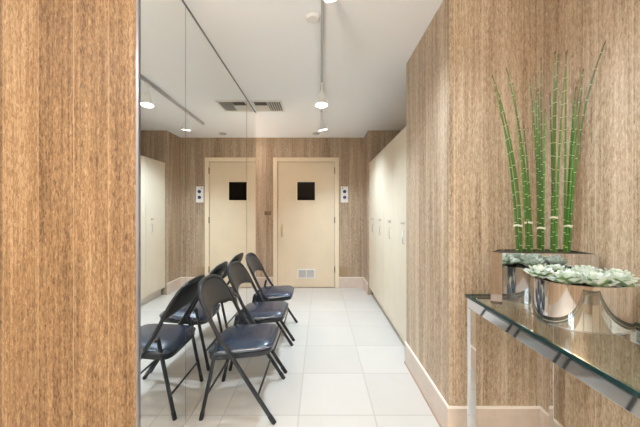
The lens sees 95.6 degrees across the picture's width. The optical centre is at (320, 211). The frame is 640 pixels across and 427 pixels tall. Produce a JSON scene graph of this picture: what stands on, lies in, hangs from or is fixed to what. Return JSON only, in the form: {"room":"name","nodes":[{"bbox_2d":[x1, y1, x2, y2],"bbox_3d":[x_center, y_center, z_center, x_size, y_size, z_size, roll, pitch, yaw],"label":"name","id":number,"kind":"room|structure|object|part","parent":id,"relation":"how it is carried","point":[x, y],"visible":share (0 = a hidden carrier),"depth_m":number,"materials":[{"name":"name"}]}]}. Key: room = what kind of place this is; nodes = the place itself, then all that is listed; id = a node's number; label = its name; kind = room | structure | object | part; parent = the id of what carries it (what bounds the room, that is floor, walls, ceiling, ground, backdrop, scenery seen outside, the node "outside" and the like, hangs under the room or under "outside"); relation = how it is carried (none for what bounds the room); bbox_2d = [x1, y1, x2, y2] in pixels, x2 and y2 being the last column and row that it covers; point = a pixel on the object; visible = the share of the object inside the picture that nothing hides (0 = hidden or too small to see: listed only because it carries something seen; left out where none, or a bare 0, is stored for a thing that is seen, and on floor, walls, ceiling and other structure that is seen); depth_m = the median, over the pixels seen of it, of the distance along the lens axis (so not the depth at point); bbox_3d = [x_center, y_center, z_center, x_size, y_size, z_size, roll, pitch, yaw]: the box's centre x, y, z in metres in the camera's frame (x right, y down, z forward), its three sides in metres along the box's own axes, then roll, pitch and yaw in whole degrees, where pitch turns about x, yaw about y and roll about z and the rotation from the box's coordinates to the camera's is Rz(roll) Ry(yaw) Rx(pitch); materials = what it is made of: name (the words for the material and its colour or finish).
{"room":"waiting room","nodes":[
{"label":"waiting room","id":0,"kind":"room"},
{"bbox_2d":[0,0,135,426],"bbox_3d":[-1.746,0.010,2.385,1.907,2.440,2.270,0,0,0],"label":"wall","id":1,"kind":"structure","parent":0,"point":[68,67],"depth_m":1.25,"materials":[{"name":"brown wood"}]},
{"bbox_2d":[136,0,140,426],"bbox_3d":[-0.787,0.010,1.253,0.012,2.440,0.016,0,0,0],"label":"trim","id":2,"kind":"structure","parent":1,"relation":"attached to","point":[138,2],"depth_m":1.25,"materials":[{"name":"grey metal"}]},
{"bbox_2d":[141,0,184,426],"bbox_3d":[-0.788,0.012,1.474,0.006,2.420,0.424,0,0,0],"label":"mirror","id":3,"kind":"object","parent":1,"relation":"attached to","point":[162,21],"visible":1,"depth_m":1.44,"materials":[{"name":"clear glass"}]},
{"bbox_2d":[183,360,225,426],"bbox_3d":[-0.787,1.226,2.391,0.011,0.008,2.258,0,0,0],"label":"trim","id":4,"kind":"structure","parent":1,"relation":"attached to","point":[225,360],"depth_m":1.89,"materials":[{"name":"grey metal"}]},
{"bbox_2d":[185,6,246,421],"bbox_3d":[-0.788,0.012,2.387,0.006,2.420,1.394,0,0,0],"label":"mirror","id":5,"kind":"object","parent":1,"relation":"attached to","point":[215,105],"visible":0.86,"depth_m":2.00,"materials":[{"name":"clear glass"}]},
{"bbox_2d":[182,0,255,112],"bbox_3d":[-0.787,-1.204,2.391,0.011,0.011,2.258,0,0,0],"label":"trim","id":6,"kind":"structure","parent":1,"relation":"attached to","point":[182,0],"depth_m":2.10,"materials":[{"name":"grey metal"}]},
{"bbox_2d":[247,101,255,303],"bbox_3d":[-0.788,0.012,3.308,0.006,2.420,0.424,0,0,0],"label":"mirror","id":7,"kind":"object","parent":1,"relation":"attached to","point":[251,115],"visible":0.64,"depth_m":3.30,"materials":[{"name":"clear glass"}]},
{"bbox_2d":[256,138,363,287],"bbox_3d":[-0.350,0.010,4.770,4.700,2.440,0.100,0,0,0],"label":"wall","id":8,"kind":"structure","parent":0,"point":[350,151],"depth_m":4.72,"materials":[{"name":"brown wood"}]},
{"bbox_2d":[256,277,272,287],"bbox_3d":[-1.735,1.144,4.714,1.930,0.172,0.012,0,0,0],"label":"baseboard","id":9,"kind":"structure","parent":8,"relation":"attached to","point":[261,280],"depth_m":4.71,"materials":[{"name":"stone"}]},
{"bbox_2d":[273,157,338,287],"bbox_3d":[-0.232,0.173,4.692,1.066,2.113,0.056,0,0,0],"label":"door","id":10,"kind":"structure","parent":8,"relation":"in","point":[304,219],"depth_m":4.70,"materials":[{"name":"beige paint"}]},
{"bbox_3d":[-0.231,-0.338,4.702,0.287,0.297,0.003,0,0,0],"label":"vision panel","id":11,"kind":"part","parent":10,"relation":"part of","materials":[{"name":"black glass"}]},
{"bbox_3d":[-0.231,-0.338,4.700,0.327,0.337,0.008,0,0,0],"label":"vision frame","id":12,"kind":"part","parent":10,"relation":"part of","materials":[{"name":"beige paint"}]},
{"bbox_2d":[297,269,314,277],"bbox_3d":[-0.229,0.998,4.701,0.293,0.155,0.006,0,0,0],"label":"vent grille","id":13,"kind":"object","parent":10,"relation":"attached to","point":[301,273],"depth_m":4.70,"materials":[{"name":"grey metal"}]},
{"bbox_2d":[341,186,347,201],"bbox_3d":[0.391,-0.285,4.705,0.120,0.260,0.030,0,0,0],"label":"wall control","id":14,"kind":"object","parent":8,"relation":"attached to","point":[344,189],"visible":1,"depth_m":4.71,"materials":[{"name":"white paint"}]},
{"bbox_2d":[339,277,362,287],"bbox_3d":[0.497,1.144,4.714,0.392,0.172,0.012,0,0,0],"label":"baseboard","id":15,"kind":"structure","parent":8,"relation":"attached to","point":[344,282],"depth_m":4.71,"materials":[{"name":"stone"}]},
{"bbox_2d":[184,288,439,426],"bbox_3d":[-0.350,1.280,1.160,4.900,0.100,7.320,0,0,0],"label":"floor","id":16,"kind":"structure","parent":0,"point":[345,366],"depth_m":2.14,"materials":[{"name":"tile"}]},
{"bbox_2d":[197,274,285,424],"bbox_3d":[-0.512,0.832,1.915,0.512,0.812,0.479,0,0,0],"label":"folding chair","id":17,"kind":"object","parent":16,"relation":"on","point":[246,340],"visible":1,"depth_m":1.79,"materials":[{"name":"black paint"}]},
{"bbox_3d":[-0.656,0.987,1.719,0.120,0.468,0.023,0,0,0],"label":"leg","id":18,"kind":"part","parent":17,"relation":"part of","materials":[{"name":"black paint"}]},
{"bbox_3d":[-0.697,0.548,1.915,0.124,0.208,0.414,0,0,0],"label":"backrest","id":19,"kind":"part","parent":17,"relation":"part of","materials":[{"name":"black plastic"}]},
{"bbox_3d":[-0.645,0.629,1.915,0.245,0.406,0.465,0,0,0],"label":"frame","id":20,"kind":"part","parent":17,"relation":"part of","materials":[{"name":"black paint"}]},
{"bbox_3d":[-0.656,0.987,2.111,0.120,0.468,0.023,0,0,0],"label":"leg","id":21,"kind":"part","parent":17,"relation":"part of","materials":[{"name":"black paint"}]},
{"bbox_3d":[-0.487,0.819,1.915,0.384,0.062,0.407,0,0,0],"label":"seat","id":22,"kind":"part","parent":17,"relation":"part of","materials":[{"name":"leather"}]},
{"bbox_3d":[-0.405,1.022,1.692,0.278,0.407,0.025,0,0,1],"label":"leg","id":23,"kind":"part","parent":17,"relation":"part of","materials":[{"name":"black paint"}]},
{"bbox_3d":[-0.405,1.022,2.138,0.278,0.407,0.025,0,0,-1],"label":"leg","id":24,"kind":"part","parent":17,"relation":"part of","materials":[{"name":"black paint"}]},
{"bbox_2d":[227,261,292,373],"bbox_3d":[-0.505,0.832,2.448,0.512,0.812,0.479,0,0,1],"label":"folding chair","id":25,"kind":"object","parent":16,"relation":"on","point":[254,312],"visible":0.92,"depth_m":2.35,"materials":[{"name":"black paint"}]},
{"bbox_3d":[-0.651,0.987,2.254,0.120,0.468,0.023,0,0,1],"label":"leg","id":26,"kind":"part","parent":25,"relation":"part of","materials":[{"name":"black paint"}]},
{"bbox_3d":[-0.689,0.548,2.450,0.124,0.208,0.414,0,0,1],"label":"backrest","id":27,"kind":"part","parent":25,"relation":"part of","materials":[{"name":"black plastic"}]},
{"bbox_3d":[-0.638,0.629,2.450,0.245,0.406,0.465,0,0,1],"label":"frame","id":28,"kind":"part","parent":25,"relation":"part of","materials":[{"name":"black paint"}]},
{"bbox_3d":[-0.480,0.819,2.448,0.384,0.062,0.407,0,0,1],"label":"seat","id":29,"kind":"part","parent":25,"relation":"part of","materials":[{"name":"black leather"}]},
{"bbox_3d":[-0.400,1.022,2.224,0.278,0.407,0.025,0,0,2],"label":"leg","id":30,"kind":"part","parent":25,"relation":"part of","materials":[{"name":"black paint"}]},
{"bbox_3d":[-0.395,1.022,2.670,0.278,0.407,0.025,0,0,-1],"label":"leg","id":31,"kind":"part","parent":25,"relation":"part of","materials":[{"name":"black paint"}]},
{"bbox_2d":[245,252,297,340],"bbox_3d":[-0.500,0.832,2.995,0.512,0.812,0.479,0,0,-1],"label":"folding chair","id":32,"kind":"object","parent":16,"relation":"on","point":[283,292],"visible":0.85,"depth_m":2.89,"materials":[{"name":"black paint"}]},
{"bbox_3d":[-0.684,0.548,2.992,0.124,0.208,0.414,0,0,-1],"label":"backrest","id":33,"kind":"part","parent":32,"relation":"part of","materials":[{"name":"black plastic"}]},
{"bbox_3d":[-0.633,0.629,2.993,0.245,0.406,0.465,0,0,-1],"label":"frame","id":34,"kind":"part","parent":32,"relation":"part of","materials":[{"name":"black paint"}]},
{"bbox_3d":[-0.475,0.819,2.995,0.384,0.062,0.407,0,0,-1],"label":"seat","id":35,"kind":"part","parent":32,"relation":"part of","materials":[{"name":"black leather"}]},
{"bbox_3d":[-0.389,1.022,2.773,0.278,0.407,0.025,0,0,0],"label":"leg","id":36,"kind":"part","parent":32,"relation":"part of","materials":[{"name":"black paint"}]},
{"bbox_2d":[369,158,379,304],"bbox_3d":[0.958,0.253,4.046,0.529,1.955,0.477,0,0,0],"label":"locker","id":37,"kind":"object","parent":16,"relation":"on","point":[372,163],"visible":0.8,"depth_m":4.02,"materials":[{"name":"laminate"}]},
{"bbox_3d":[0.732,0.194,4.046,0.020,1.837,0.474,0,0,0],"label":"door","id":38,"kind":"part","parent":37,"relation":"part of","materials":[{"name":"laminate"}]},
{"bbox_2d":[375,150,388,318],"bbox_3d":[0.958,0.253,3.567,0.529,1.955,0.477,0,0,0],"label":"locker","id":39,"kind":"object","parent":16,"relation":"on","point":[379,158],"visible":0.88,"depth_m":3.54,"materials":[{"name":"laminate"}]},
{"bbox_3d":[0.732,0.194,3.567,0.020,1.837,0.474,0,0,0],"label":"door","id":40,"kind":"part","parent":39,"relation":"part of","materials":[{"name":"laminate"}]},
{"bbox_2d":[383,139,399,335],"bbox_3d":[0.958,0.253,3.088,0.529,1.955,0.477,0,0,0],"label":"locker","id":41,"kind":"object","parent":16,"relation":"on","point":[388,151],"visible":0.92,"depth_m":3.08,"materials":[{"name":"laminate"}]},
{"bbox_3d":[0.732,0.194,3.088,0.020,1.837,0.474,0,0,0],"label":"door","id":42,"kind":"part","parent":41,"relation":"part of","materials":[{"name":"laminate"}]},
{"bbox_2d":[394,127,405,343],"bbox_3d":[0.958,0.253,2.609,0.529,1.955,0.477,0,0,0],"label":"locker","id":43,"kind":"object","parent":16,"relation":"on","point":[400,139],"visible":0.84,"depth_m":2.61,"materials":[{"name":"laminate"}]},
{"bbox_2d":[465,294,639,426],"bbox_3d":[0.955,0.821,0.860,0.454,0.818,1.200,0,0,0],"label":"console table","id":44,"kind":"object","parent":16,"relation":"on","point":[620,392],"visible":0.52,"depth_m":1.10,"materials":[{"name":"clear glass"}]},
{"bbox_3d":[0.752,0.854,1.440,0.030,0.752,0.030,0,0,0],"label":"leg","id":45,"kind":"part","parent":44,"relation":"part of","materials":[{"name":"silver metal"}]},
{"bbox_3d":[0.956,0.453,1.440,0.377,0.050,0.030,0,0,0],"label":"rail","id":46,"kind":"part","parent":44,"relation":"part of","materials":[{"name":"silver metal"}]},
{"bbox_2d":[491,249,598,306],"bbox_3d":[0.976,0.296,1.315,0.412,0.232,0.179,0,0,0],"label":"planter","id":47,"kind":"object","parent":44,"relation":"on","point":[510,284],"visible":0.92,"depth_m":1.27,"materials":[{"name":"silver metal"}]},
{"bbox_2d":[492,75,522,251],"bbox_3d":[0.866,-0.219,1.348,0.151,0.835,0.041,0,0,0],"label":"bundle","id":48,"kind":"object","parent":47,"relation":"on","point":[519,242],"visible":0.99,"depth_m":1.34,"materials":[{"name":"green plant"}]},
{"bbox_2d":[506,68,532,251],"bbox_3d":[0.922,-0.235,1.347,0.130,0.867,0.039,0,0,0],"label":"bundle","id":49,"kind":"object","parent":47,"relation":"on","point":[528,222],"visible":0.97,"depth_m":1.34,"materials":[{"name":"green plant"}]},
{"bbox_2d":[529,57,545,251],"bbox_3d":[1.015,-0.269,1.347,0.066,0.934,0.042,0,0,-10],"label":"bundle","id":50,"kind":"object","parent":47,"relation":"in","point":[540,160],"visible":1,"depth_m":1.35,"materials":[{"name":"green plant"}]},
{"bbox_2d":[549,49,567,251],"bbox_3d":[1.105,-0.278,1.351,0.070,0.952,0.041,0,0,-12],"label":"bundle","id":51,"kind":"object","parent":47,"relation":"on","point":[554,187],"visible":0.99,"depth_m":1.34,"materials":[{"name":"green plant"}]},
{"bbox_2d":[563,40,605,251],"bbox_3d":[1.162,-0.273,1.286,0.060,0.942,0.157,0,0,0],"label":"bundle","id":52,"kind":"object","parent":47,"relation":"in","point":[568,207],"visible":0.99,"depth_m":1.33,"materials":[{"name":"green plant"}]},
{"bbox_3d":[1.160,0.854,1.440,0.030,0.752,0.030,0,0,0],"label":"leg","id":53,"kind":"part","parent":44,"relation":"part of","materials":[{"name":"silver metal"}]},
{"bbox_2d":[530,275,635,334],"bbox_3d":[0.985,0.333,1.105,0.323,0.158,0.267,0,0,0],"label":"planter","id":54,"kind":"object","parent":44,"relation":"on","point":[582,307],"visible":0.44,"depth_m":0.99,"materials":[{"name":"silver metal"}]},
{"bbox_2d":[523,264,556,279],"bbox_3d":[0.863,0.239,1.134,0.110,0.064,0.108,0,0,4],"label":"succulent","id":55,"kind":"object","parent":54,"relation":"on","point":[540,271],"visible":0.97,"depth_m":1.13,"materials":[{"name":"green plant"}]},
{"bbox_2d":[545,263,567,271],"bbox_3d":[0.965,0.241,1.187,0.101,0.060,0.104,0,0,-45],"label":"succulent","id":56,"kind":"object","parent":54,"relation":"on","point":[555,267],"visible":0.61,"depth_m":1.17,"materials":[{"name":"green plant"}]},
{"bbox_2d":[546,269,584,284],"bbox_3d":[0.888,0.239,1.044,0.111,0.063,0.112,0,0,-44],"label":"succulent","id":57,"kind":"object","parent":54,"relation":"on","point":[567,276],"visible":0.98,"depth_m":1.02,"materials":[{"name":"green plant"}]},
{"bbox_2d":[566,267,597,277],"bbox_3d":[0.976,0.239,1.094,0.114,0.064,0.106,0,0,-11],"label":"succulent","id":58,"kind":"object","parent":54,"relation":"on","point":[576,269],"visible":0.37,"depth_m":1.08,"materials":[{"name":"green plant"}]},
{"bbox_2d":[572,265,603,271],"bbox_3d":[1.065,0.240,1.147,0.100,0.061,0.114,0,0,9],"label":"succulent","id":59,"kind":"object","parent":54,"relation":"in","point":[588,267],"visible":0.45,"depth_m":1.14,"materials":[{"name":"green plant"}]},
{"bbox_2d":[579,271,619,286],"bbox_3d":[0.956,0.239,1.000,0.110,0.063,0.108,0,0,20],"label":"succulent","id":60,"kind":"object","parent":54,"relation":"on","point":[599,279],"visible":0.96,"depth_m":0.98,"materials":[{"name":"green plant"}]},
{"bbox_2d":[598,268,639,279],"bbox_3d":[1.092,0.239,1.067,0.107,0.062,0.109,0,0,-36],"label":"succulent","id":61,"kind":"object","parent":54,"relation":"on","point":[612,270],"visible":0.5,"depth_m":1.06,"materials":[{"name":"green plant"}]},
{"bbox_2d":[603,272,639,286],"bbox_3d":[1.040,0.240,1.009,0.110,0.062,0.107,0,0,-8],"label":"succulent","id":62,"kind":"object","parent":54,"relation":"in","point":[624,280],"visible":0.83,"depth_m":0.99,"materials":[{"name":"green plant"}]},
{"bbox_3d":[1.160,0.453,0.865,0.030,0.050,1.180,0,0,0],"label":"rail","id":63,"kind":"part","parent":44,"relation":"part of","materials":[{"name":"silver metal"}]},
{"bbox_2d":[184,0,442,137],"bbox_3d":[-0.350,-1.260,1.160,4.900,0.100,7.320,0,0,0],"label":"ceiling","id":64,"kind":"structure","parent":0,"point":[270,48],"depth_m":2.23,"materials":[{"name":"white paint"}]},
{"bbox_2d":[251,101,284,111],"bbox_3d":[-0.590,-1.206,3.315,0.334,0.008,0.334,0,0,0],"label":"ceiling vent","id":65,"kind":"object","parent":64,"relation":"in","point":[260,106],"visible":1,"depth_m":3.31,"materials":[{"name":"beige metal"}]},
{"bbox_3d":[-0.664,-1.205,3.372,0.139,0.005,0.174,0,0,0],"label":"plate","id":66,"kind":"part","parent":65,"relation":"part of","materials":[{"name":"white paint"}]},
{"bbox_2d":[306,12,319,22],"bbox_3d":[-0.045,-1.201,1.800,0.086,0.017,0.086,0,0,0],"label":"smoke detector","id":67,"kind":"object","parent":64,"relation":"attached to","point":[312,17],"visible":1,"depth_m":1.79,"materials":[{"name":"white paint"}]},
{"bbox_2d":[321,0,323,111],"bbox_3d":[0.012,-1.192,2.422,0.022,0.036,3.045,0,0,0],"label":"track","id":68,"kind":"object","parent":64,"relation":"attached to","point":[322,1],"visible":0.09,"depth_m":1.93,"materials":[{"name":"grey metal"}]},
{"bbox_2d":[315,82,327,107],"bbox_3d":[0.012,-1.070,2.647,0.116,0.205,0.115,0,0,0],"label":"track spotlight","id":69,"kind":"object","parent":68,"relation":"attached to","point":[321,102],"visible":1,"depth_m":2.63,"materials":[{"name":"white paint"}]},
{"bbox_3d":[0.012,-1.032,2.647,0.116,0.129,0.115,0,0,0],"label":"lamp shade","id":70,"kind":"part","parent":69,"relation":"part of","materials":[{"name":"white paint"}]},
{"bbox_2d":[318,112,327,130],"bbox_3d":[0.032,-1.068,3.457,0.114,0.209,0.114,0,0,0],"label":"track spotlight","id":71,"kind":"object","parent":68,"relation":"attached to","point":[322,127],"visible":1,"depth_m":3.42,"materials":[{"name":"white paint"}]},
{"bbox_3d":[0.032,-1.031,3.457,0.114,0.134,0.114,0,0,0],"label":"lamp shade","id":72,"kind":"part","parent":71,"relation":"part of","materials":[{"name":"white paint"}]},
{"bbox_2d":[323,0,336,2],"bbox_3d":[0.057,-1.067,1.303,0.119,0.213,0.115,0,0,0],"label":"track spotlight","id":73,"kind":"object","parent":68,"relation":"attached to","point":[325,1],"visible":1,"depth_m":1.35,"materials":[{"name":"white paint"}]},
{"bbox_2d":[364,130,401,294],"bbox_3d":[1.353,0.010,4.513,1.295,2.440,0.415,0,0,0],"label":"wall","id":74,"kind":"structure","parent":0,"point":[375,141],"depth_m":4.30,"materials":[{"name":"brown wood"}]},
{"bbox_2d":[363,277,367,294],"bbox_3d":[0.699,1.144,4.506,0.012,0.172,0.427,0,0,0],"label":"baseboard","id":75,"kind":"structure","parent":74,"relation":"attached to","point":[365,284],"depth_m":4.46,"materials":[{"name":"stone"}]},
{"bbox_2d":[406,0,539,405],"bbox_3d":[1.351,0.010,1.976,1.298,2.440,0.787,0,0,0],"label":"wall","id":76,"kind":"structure","parent":0,"point":[459,199],"depth_m":1.58,"materials":[{"name":"brown wood"}]},
{"bbox_2d":[404,341,540,426],"bbox_3d":[0.942,1.144,1.970,0.516,0.172,0.799,0,0,0],"label":"baseboard","id":77,"kind":"structure","parent":76,"relation":"attached to","point":[445,415],"depth_m":1.57,"materials":[{"name":"painted wood"}]},
{"bbox_2d":[540,0,639,426],"bbox_3d":[1.250,0.010,-0.408,0.100,2.440,3.983,0,0,0],"label":"wall","id":78,"kind":"structure","parent":0,"point":[606,202],"depth_m":1.26,"materials":[{"name":"brown wood"}]},
{"bbox_2d":[540,407,563,426],"bbox_3d":[1.194,1.144,-0.414,0.012,0.172,3.971,0,0,0],"label":"baseboard","id":79,"kind":"structure","parent":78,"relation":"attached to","point":[544,415],"depth_m":1.54,"materials":[{"name":"wood"}]}
]}

